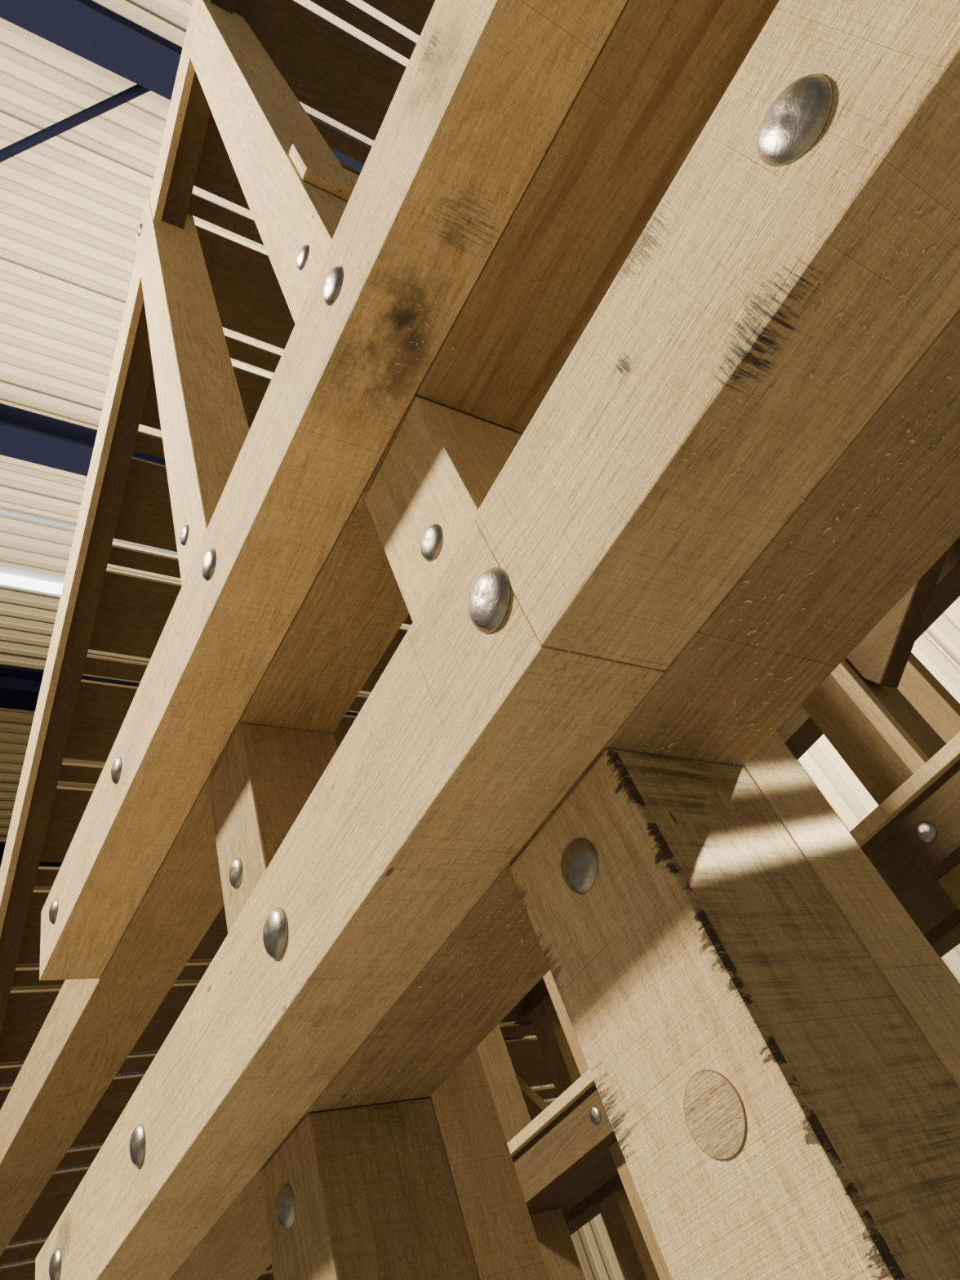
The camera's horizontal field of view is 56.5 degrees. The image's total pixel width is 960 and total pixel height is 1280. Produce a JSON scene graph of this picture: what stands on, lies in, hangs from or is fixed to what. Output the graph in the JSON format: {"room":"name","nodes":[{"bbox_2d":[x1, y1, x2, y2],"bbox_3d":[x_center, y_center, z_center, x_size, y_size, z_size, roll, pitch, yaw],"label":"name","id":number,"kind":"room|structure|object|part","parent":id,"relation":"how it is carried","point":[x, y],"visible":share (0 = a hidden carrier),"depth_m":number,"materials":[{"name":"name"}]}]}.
{"room":"warehouse","nodes":[
{"label":"warehouse","id":0,"kind":"room"},
{"bbox_2d":[0,1071,272,1272],"bbox_3d":[-8.661,10.204,10.905,16.900,9.500,0.100,11,-54,-33],"label":"wall","id":1,"kind":"structure","parent":0,"point":[6,1085],"depth_m":14.88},
{"bbox_2d":[0,0,419,1066],"bbox_3d":[-4.917,-0.938,8.717,17.000,0.100,22.000,11,-54,-33],"label":"ceiling","id":2,"kind":"structure","parent":0,"point":[73,202],"depth_m":7.30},
{"bbox_2d":[0,841,62,867],"bbox_3d":[-7.138,2.651,10.909,16.900,0.350,0.300,11,-54,-33],"label":"steel beam","id":3,"kind":"structure","parent":2,"relation":"attached to","point":[2,845],"depth_m":11.61,"materials":[{"name":"metal"}]},
{"bbox_2d":[0,562,65,597],"bbox_3d":[-5.207,-0.722,8.631,2.500,0.124,0.250,11,-54,-33],"label":"lamp","id":4,"kind":"object","parent":2,"relation":"attached to","point":[11,576],"visible":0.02,"depth_m":9.02,"materials":[{"name":"white plastic"}]},
{"bbox_2d":[0,403,165,476],"bbox_3d":[-4.202,-1.848,7.814,16.900,0.350,0.300,11,-54,-33],"label":"steel beam","id":5,"kind":"structure","parent":2,"relation":"attached to","point":[25,435],"depth_m":7.96,"materials":[{"name":"blue metal"}]},
{"bbox_2d":[0,507,177,553],"bbox_3d":[-5.066,-1.327,8.140,10.000,0.070,0.070,11,-54,-33],"label":"conduit","id":6,"kind":"object","parent":2,"relation":"attached to","point":[5,512],"visible":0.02,"depth_m":8.65,"materials":[{"name":"white metal"}]},
{"bbox_2d":[0,664,358,715],"bbox_3d":[-5.670,0.402,9.362,16.900,0.350,0.300,11,-54,-33],"label":"steel beam","id":7,"kind":"structure","parent":2,"relation":"attached to","point":[20,687],"depth_m":9.76,"materials":[{"name":"blue metal"}]},
{"bbox_2d":[0,0,372,171],"bbox_3d":[-2.663,-4.206,6.192,16.900,0.350,0.300,11,-54,-33],"label":"steel beam","id":8,"kind":"structure","parent":2,"relation":"attached to","point":[88,29],"depth_m":6.12,"materials":[{"name":"blue metal"}]},
{"bbox_2d":[0,84,150,162],"bbox_3d":[-3.677,-3.410,6.477,2.832,0.070,0.070,-25,-43,0],"label":"brace","id":9,"kind":"object","parent":8,"relation":"attached to","point":[126,95],"visible":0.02,"depth_m":6.45,"materials":[{"name":"blue metal"}]},
{"bbox_2d":[522,595,959,1279],"bbox_3d":[3.535,3.674,10.033,0.100,9.500,22.000,11,-54,-33],"label":"wall","id":10,"kind":"structure","parent":0,"point":[938,648],"depth_m":9.83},
{"bbox_3d":[-1.950,5.472,2.215,17.000,0.100,22.000,11,-54,-33],"label":"floor","id":11,"kind":"structure","parent":0,"visible":0},
{"bbox_2d":[0,0,959,1279],"bbox_3d":[-1.379,0.177,3.442,0.535,8.279,9.000,11,-54,-33],"label":"truss","id":12,"kind":"object","parent":11,"relation":"on","point":[703,256],"visible":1,"depth_m":1.16,"materials":[{"name":"wood"}]},
{"bbox_3d":[-1.083,-0.987,3.391,0.220,3.320,0.220,11,-54,-33],"label":"post","id":13,"kind":"part","parent":12,"relation":"part of","materials":[{"name":"beige wood"}]},
{"bbox_3d":[-0.710,-1.702,3.042,0.220,3.667,0.220,11,-54,-33],"label":"post","id":14,"kind":"part","parent":12,"relation":"part of","materials":[{"name":"beige wood"}]},
{"bbox_2d":[0,0,558,1279],"bbox_3d":[0.230,-0.861,5.859,5.075,5.537,10.032,11,-54,-33],"label":"deck","id":15,"kind":"object","parent":12,"relation":"on","point":[328,69],"visible":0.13,"depth_m":4.80,"materials":[{"name":"brown wood"}]},
{"bbox_3d":[0.085,1.530,0.841,0.228,2.043,0.220,11,-54,-33],"label":"post","id":16,"kind":"part","parent":12,"relation":"part of","materials":[{"name":"brown wood"}]},
{"bbox_3d":[0.181,1.449,1.050,0.125,2.375,0.220,11,-54,-33],"label":"post","id":17,"kind":"part","parent":12,"relation":"part of","materials":[{"name":"brown wood"}]},
{"bbox_3d":[0.497,0.899,0.407,0.228,2.043,0.220,11,-54,-33],"label":"post","id":18,"kind":"part","parent":12,"relation":"part of","materials":[{"name":"brown wood"}]},
{"bbox_3d":[0.593,0.818,0.615,0.125,2.375,0.220,11,-54,-33],"label":"post","id":19,"kind":"part","parent":12,"relation":"part of","materials":[{"name":"brown wood"}]},
{"bbox_2d":[476,547,959,1279],"bbox_3d":[0.846,0.988,3.373,0.430,5.728,10.000,11,-54,-33],"label":"truss","id":20,"kind":"object","parent":11,"relation":"on","point":[560,1157],"visible":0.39,"depth_m":2.87,"materials":[{"name":"wood"}]},
{"bbox_3d":[0.289,2.681,3.729,0.200,4.292,0.220,11,-54,-33],"label":"post","id":21,"kind":"part","parent":20,"relation":"part of","materials":[{"name":"brown wood"}]},
{"bbox_3d":[0.627,1.890,3.457,0.200,4.770,0.220,11,-54,-33],"label":"post","id":22,"kind":"part","parent":20,"relation":"part of","materials":[{"name":"brown wood"}]},
{"bbox_3d":[1.161,0.053,2.977,0.050,1.055,0.050,11,-54,-33],"label":"post","id":23,"kind":"part","parent":20,"relation":"part of","materials":[{"name":"brown wood"}]},
{"bbox_3d":[1.303,0.308,2.912,0.200,5.728,0.220,11,-54,-33],"label":"post","id":24,"kind":"part","parent":20,"relation":"part of","materials":[{"name":"brown wood"}]},
{"bbox_2d":[498,537,959,1279],"bbox_3d":[1.994,2.132,4.857,0.250,5.500,12.055,11,-54,-33],"label":"truss","id":25,"kind":"object","parent":11,"relation":"on","point":[929,697],"visible":0.04,"depth_m":5.67,"materials":[{"name":"brown wood"}]},
{"bbox_3d":[0.918,3.781,5.992,0.150,5.500,0.200,11,-54,-33],"label":"post","id":26,"kind":"part","parent":25,"relation":"part of","materials":[{"name":"brown wood"}]},
{"bbox_3d":[2.268,1.713,4.569,0.150,5.500,0.200,11,-54,-33],"label":"post","id":27,"kind":"part","parent":25,"relation":"part of","materials":[{"name":"brown wood"}]},
{"bbox_3d":[2.718,1.024,4.095,0.150,5.500,0.200,11,-54,-33],"label":"post","id":28,"kind":"part","parent":25,"relation":"part of","materials":[{"name":"beige wood"}]}
]}

